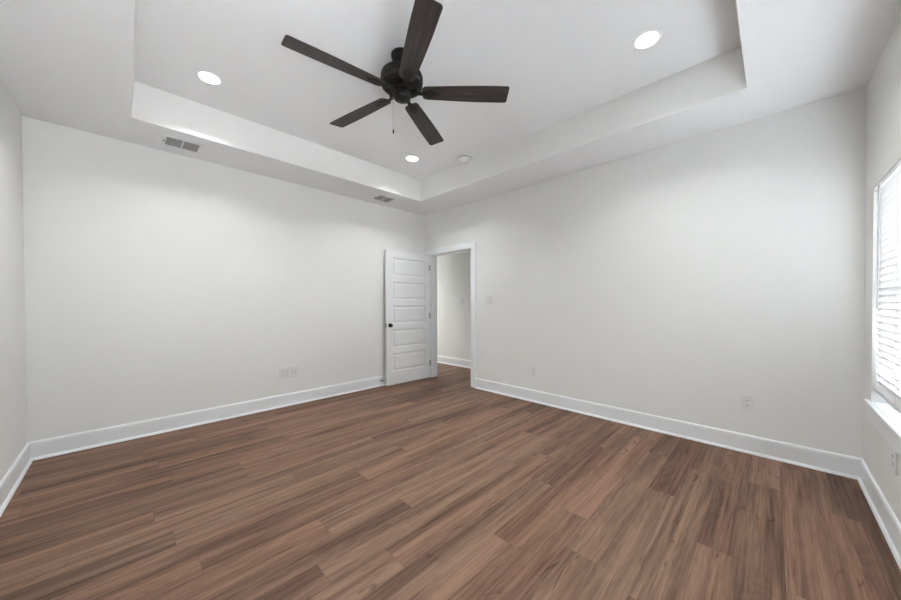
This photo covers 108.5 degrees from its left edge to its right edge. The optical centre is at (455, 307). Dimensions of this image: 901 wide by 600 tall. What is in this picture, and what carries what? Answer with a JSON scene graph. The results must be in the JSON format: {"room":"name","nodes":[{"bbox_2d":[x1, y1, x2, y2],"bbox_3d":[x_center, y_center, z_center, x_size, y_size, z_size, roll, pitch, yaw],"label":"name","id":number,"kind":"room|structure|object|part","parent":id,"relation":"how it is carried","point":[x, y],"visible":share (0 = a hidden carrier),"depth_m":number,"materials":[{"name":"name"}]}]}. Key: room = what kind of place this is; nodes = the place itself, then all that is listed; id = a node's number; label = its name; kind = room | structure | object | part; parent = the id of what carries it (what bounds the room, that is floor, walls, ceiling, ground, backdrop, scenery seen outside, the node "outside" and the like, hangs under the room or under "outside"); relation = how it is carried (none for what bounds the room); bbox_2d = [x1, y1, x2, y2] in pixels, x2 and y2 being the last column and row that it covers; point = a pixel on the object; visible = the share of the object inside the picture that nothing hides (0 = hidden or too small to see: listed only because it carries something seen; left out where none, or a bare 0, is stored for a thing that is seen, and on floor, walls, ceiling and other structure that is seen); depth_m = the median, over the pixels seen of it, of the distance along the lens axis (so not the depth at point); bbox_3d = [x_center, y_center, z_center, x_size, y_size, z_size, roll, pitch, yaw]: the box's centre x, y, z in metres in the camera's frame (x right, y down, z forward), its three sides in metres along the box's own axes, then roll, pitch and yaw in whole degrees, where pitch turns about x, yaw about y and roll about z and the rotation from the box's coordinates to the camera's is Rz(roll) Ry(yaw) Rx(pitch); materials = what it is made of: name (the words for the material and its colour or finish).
{"room":"empty bedroom","nodes":[
{"label":"empty bedroom","id":0,"kind":"room"},
{"bbox_2d":[0,77,27,480],"bbox_3d":[-1.753,-0.128,0.856,4.868,2.765,0.115,1,1,44],"label":"wall","id":1,"kind":"structure","parent":0,"point":[13,376],"depth_m":2.29,"materials":[{"name":"paint"}]},
{"bbox_2d":[0,443,32,516],"bbox_3d":[-1.730,1.179,0.953,4.724,0.150,0.028,1,1,44],"label":"baseboard","id":2,"kind":"structure","parent":1,"relation":"attached to","point":[10,482],"depth_m":2.22,"materials":[{"name":"paint"}]},
{"bbox_2d":[22,116,425,441],"bbox_3d":[-2.027,-0.167,4.141,0.115,2.765,4.431,1,1,44],"label":"wall","id":3,"kind":"structure","parent":0,"point":[159,283],"depth_m":3.27,"materials":[{"name":"paint"}]},
{"bbox_2d":[28,375,385,460],"bbox_3d":[-1.972,1.141,4.106,0.028,0.150,4.201,1,1,44],"label":"baseboard","id":4,"kind":"structure","parent":3,"relation":"attached to","point":[55,446],"depth_m":3.27,"materials":[{"name":"paint"}]},
{"bbox_2d":[280,367,290,378],"bbox_3d":[-2.096,0.808,3.989,0.010,0.126,0.130,1,1,44],"label":"wall outlet","id":5,"kind":"object","parent":3,"relation":"attached to","point":[284,372],"visible":1,"depth_m":3.99,"materials":[{"name":"white plastic"}]},
{"bbox_2d":[292,366,298,376],"bbox_3d":[-2.013,0.805,4.070,0.016,0.126,0.084,1,1,44],"label":"cable plate","id":6,"kind":"object","parent":3,"relation":"attached to","point":[295,369],"visible":1,"depth_m":4.07,"materials":[{"name":"white plastic"}]},
{"bbox_2d":[0,362,900,599],"bbox_3d":[-0.914,1.242,3.802,7.768,0.050,5.471,1,1,44],"label":"floor","id":7,"kind":"structure","parent":0,"point":[440,487],"depth_m":1.97,"materials":[{"name":"brown wood"}]},
{"bbox_2d":[0,0,900,215],"bbox_3d":[-0.291,-1.737,2.421,4.982,0.405,4.431,1,1,44],"label":"ceiling","id":8,"kind":"structure","parent":0,"point":[580,97],"depth_m":2.42,"materials":[{"name":"paint"}]},
{"bbox_2d":[161,134,203,153],"bbox_3d":[-2.577,-1.528,3.056,0.260,0.014,0.290,1,1,44],"label":"ceiling vent","id":9,"kind":"object","parent":8,"relation":"in","point":[167,140],"visible":1,"depth_m":3.05,"materials":[{"name":"white metal"}]},
{"bbox_2d":[195,70,222,85],"bbox_3d":[-1.973,-1.834,2.596,0.180,0.006,0.180,1,1,44],"label":"recessed light","id":10,"kind":"object","parent":8,"relation":"in","point":[208,77],"visible":1,"depth_m":2.59,"materials":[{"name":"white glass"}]},
{"bbox_2d":[370,194,396,202],"bbox_3d":[-1.034,-1.552,4.654,0.260,0.014,0.290,1,1,44],"label":"ceiling vent","id":11,"kind":"object","parent":8,"relation":"in","point":[382,198],"visible":1,"depth_m":4.64,"materials":[{"name":"white metal"}]},
{"bbox_2d":[281,0,508,144],"bbox_3d":[-0.434,-1.555,2.365,1.502,0.566,1.491,1,1,44],"label":"ceiling fan","id":12,"kind":"object","parent":8,"relation":"hanging from","point":[401,78],"visible":1,"depth_m":2.29,"materials":[{"name":"brown wood"}]},
{"bbox_3d":[-0.757,-1.564,2.085,0.635,0.006,0.142,-1,13,-38],"label":"blade","id":13,"kind":"part","parent":12,"relation":"part of","materials":[{"name":"brown wood"}]},
{"bbox_3d":[-0.776,-1.571,2.628,0.635,0.006,0.142,0,13,34],"label":"blade","id":14,"kind":"part","parent":12,"relation":"part of","materials":[{"name":"brown wood"}]},
{"bbox_3d":[-0.393,-1.580,2.370,0.164,0.030,0.164,1,1,44],"label":"hub plate","id":15,"kind":"part","parent":12,"relation":"part of","materials":[{"name":"black metal"}]},
{"bbox_3d":[-0.234,-1.564,1.935,0.142,0.006,0.635,12,-4,-20],"label":"blade","id":16,"kind":"part","parent":12,"relation":"part of","materials":[{"name":"brown wood"}]},
{"bbox_3d":[-0.265,-1.574,2.814,0.142,0.006,0.635,-12,-3,16],"label":"blade","id":17,"kind":"part","parent":12,"relation":"part of","materials":[{"name":"brown wood"}]},
{"bbox_3d":[0.070,-1.570,2.386,0.635,0.006,0.142,0,-11,-2],"label":"blade","id":18,"kind":"part","parent":12,"relation":"part of","materials":[{"name":"brown wood"}]},
{"bbox_2d":[405,155,418,161],"bbox_3d":[-0.544,-1.856,4.051,0.180,0.006,0.180,1,1,44],"label":"recessed light","id":19,"kind":"object","parent":8,"relation":"in","point":[411,158],"visible":1,"depth_m":4.04,"materials":[{"name":"white plastic"}]},
{"bbox_2d":[457,154,471,162],"bbox_3d":[0.104,-1.827,4.014,0.188,0.066,0.188,1,1,44],"label":"smoke detector","id":20,"kind":"object","parent":8,"relation":"attached to","point":[463,158],"visible":1,"depth_m":3.97,"materials":[{"name":"white plastic"}]},
{"bbox_2d":[632,29,661,49],"bbox_3d":[1.318,-1.839,2.234,0.180,0.006,0.180,1,1,44],"label":"recessed light","id":21,"kind":"object","parent":8,"relation":"in","point":[647,39],"visible":1,"depth_m":2.23,"materials":[{"name":"white plastic"}]},
{"bbox_2d":[437,251,470,359],"bbox_3d":[-0.001,-0.045,6.635,5.100,2.450,0.115,1,1,44],"label":"wall","id":22,"kind":"structure","parent":0,"point":[453,270],"depth_m":6.59,"materials":[{"name":"paint"}]},
{"bbox_2d":[437,355,470,368],"bbox_3d":[-0.048,1.105,6.597,4.900,0.150,0.028,1,1,44],"label":"baseboard","id":23,"kind":"structure","parent":22,"relation":"attached to","point":[440,359],"depth_m":6.58,"materials":[{"name":"paint"}]},
{"bbox_2d":[425,87,866,458],"bbox_3d":[1.263,-0.174,3.944,4.868,2.765,0.115,1,1,44],"label":"wall","id":24,"kind":"structure","parent":0,"point":[681,280],"depth_m":2.93,"materials":[{"name":"paint"}]},
{"bbox_2d":[436,256,436,308],"bbox_3d":[-0.004,0.110,5.279,1.099,2.171,0.018,1,1,44],"label":"trim","id":25,"kind":"structure","parent":24,"relation":"attached to","point":[436,256],"depth_m":5.59,"materials":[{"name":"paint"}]},
{"bbox_2d":[425,242,475,387],"bbox_3d":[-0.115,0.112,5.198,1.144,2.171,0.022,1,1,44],"label":"trim","id":26,"kind":"structure","parent":24,"relation":"attached to","point":[471,245],"depth_m":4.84,"materials":[{"name":"paint"}]},
{"bbox_2d":[385,250,430,385],"bbox_3d":[-0.746,0.158,5.197,0.862,2.058,0.135,-1,1,-44],"label":"door","id":27,"kind":"structure","parent":26,"relation":"attached to","point":[407,275],"depth_m":5.15,"materials":[{"name":"paint"}]},
{"bbox_2d":[485,296,492,303],"bbox_3d":[0.473,-0.103,4.629,0.128,0.126,0.010,1,1,44],"label":"light switch","id":28,"kind":"object","parent":24,"relation":"attached to","point":[488,299],"visible":1,"depth_m":4.62,"materials":[{"name":"white plastic"}]},
{"bbox_2d":[531,365,536,375],"bbox_3d":[0.994,0.802,4.133,0.084,0.126,0.010,1,1,44],"label":"wall outlet","id":29,"kind":"object","parent":24,"relation":"attached to","point":[533,367],"visible":1,"depth_m":4.13,"materials":[{"name":"white plastic"}]},
{"bbox_2d":[475,378,862,479],"bbox_3d":[1.585,1.137,3.549,3.609,0.150,0.028,1,1,44],"label":"baseboard","id":30,"kind":"structure","parent":24,"relation":"attached to","point":[816,459],"depth_m":2.93,"materials":[{"name":"paint"}]},
{"bbox_2d":[741,394,753,410],"bbox_3d":[2.445,0.802,2.717,0.084,0.126,0.010,1,1,44],"label":"wall outlet","id":31,"kind":"object","parent":24,"relation":"attached to","point":[747,402],"visible":1,"depth_m":2.71,"materials":[{"name":"white plastic"}]},
{"bbox_2d":[863,11,900,523],"bbox_3d":[1.455,-0.136,0.740,0.115,2.765,4.201,1,1,44],"label":"wall","id":32,"kind":"structure","parent":0,"point":[883,153],"depth_m":2.04,"materials":[{"name":"paint"}]},
{"bbox_2d":[857,460,900,570],"bbox_3d":[1.408,1.171,0.805,0.028,0.150,4.144,1,1,44],"label":"baseboard","id":33,"kind":"structure","parent":32,"relation":"attached to","point":[890,526],"depth_m":1.83,"materials":[{"name":"paint"}]},
{"bbox_2d":[863,360,900,457],"bbox_3d":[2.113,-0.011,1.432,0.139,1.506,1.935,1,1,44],"label":"window sill","id":34,"kind":"structure","parent":32,"relation":"in","point":[885,418],"depth_m":1.85,"materials":[{"name":"paint"}]},
{"bbox_3d":[2.100,0.639,1.454,0.096,0.030,1.935,1,1,44],"label":"sill","id":35,"kind":"part","parent":34,"relation":"part of","materials":[{"name":"paint"}]},
{"bbox_2d":[871,159,900,412],"bbox_3d":[2.094,-0.115,1.448,0.065,1.297,1.793,1,1,44],"label":"window blind","id":36,"kind":"object","parent":32,"relation":"attached to","point":[888,189],"visible":1,"depth_m":1.89,"materials":[{"name":"plastic"}]},
{"bbox_3d":[2.618,-0.103,1.981,0.057,1.238,0.002,1,1,44],"label":"ladder cord","id":37,"kind":"part","parent":36,"relation":"part of","materials":[{"name":"fabric"}]},
{"bbox_3d":[2.098,0.525,1.454,0.050,0.018,1.793,1,1,44],"label":"rail","id":38,"kind":"part","parent":36,"relation":"part of","materials":[{"name":"plastic"}]},
{"bbox_3d":[2.305,-0.098,1.661,0.057,1.238,0.002,1,1,44],"label":"ladder cord","id":39,"kind":"part","parent":36,"relation":"part of","materials":[{"name":"fabric"}]},
{"bbox_2d":[891,447,897,474],"bbox_3d":[2.293,0.800,1.695,0.010,0.126,0.084,1,1,44],"label":"wall outlet","id":40,"kind":"object","parent":32,"relation":"attached to","point":[894,457],"visible":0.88,"depth_m":1.68,"materials":[{"name":"white plastic"}]}
]}

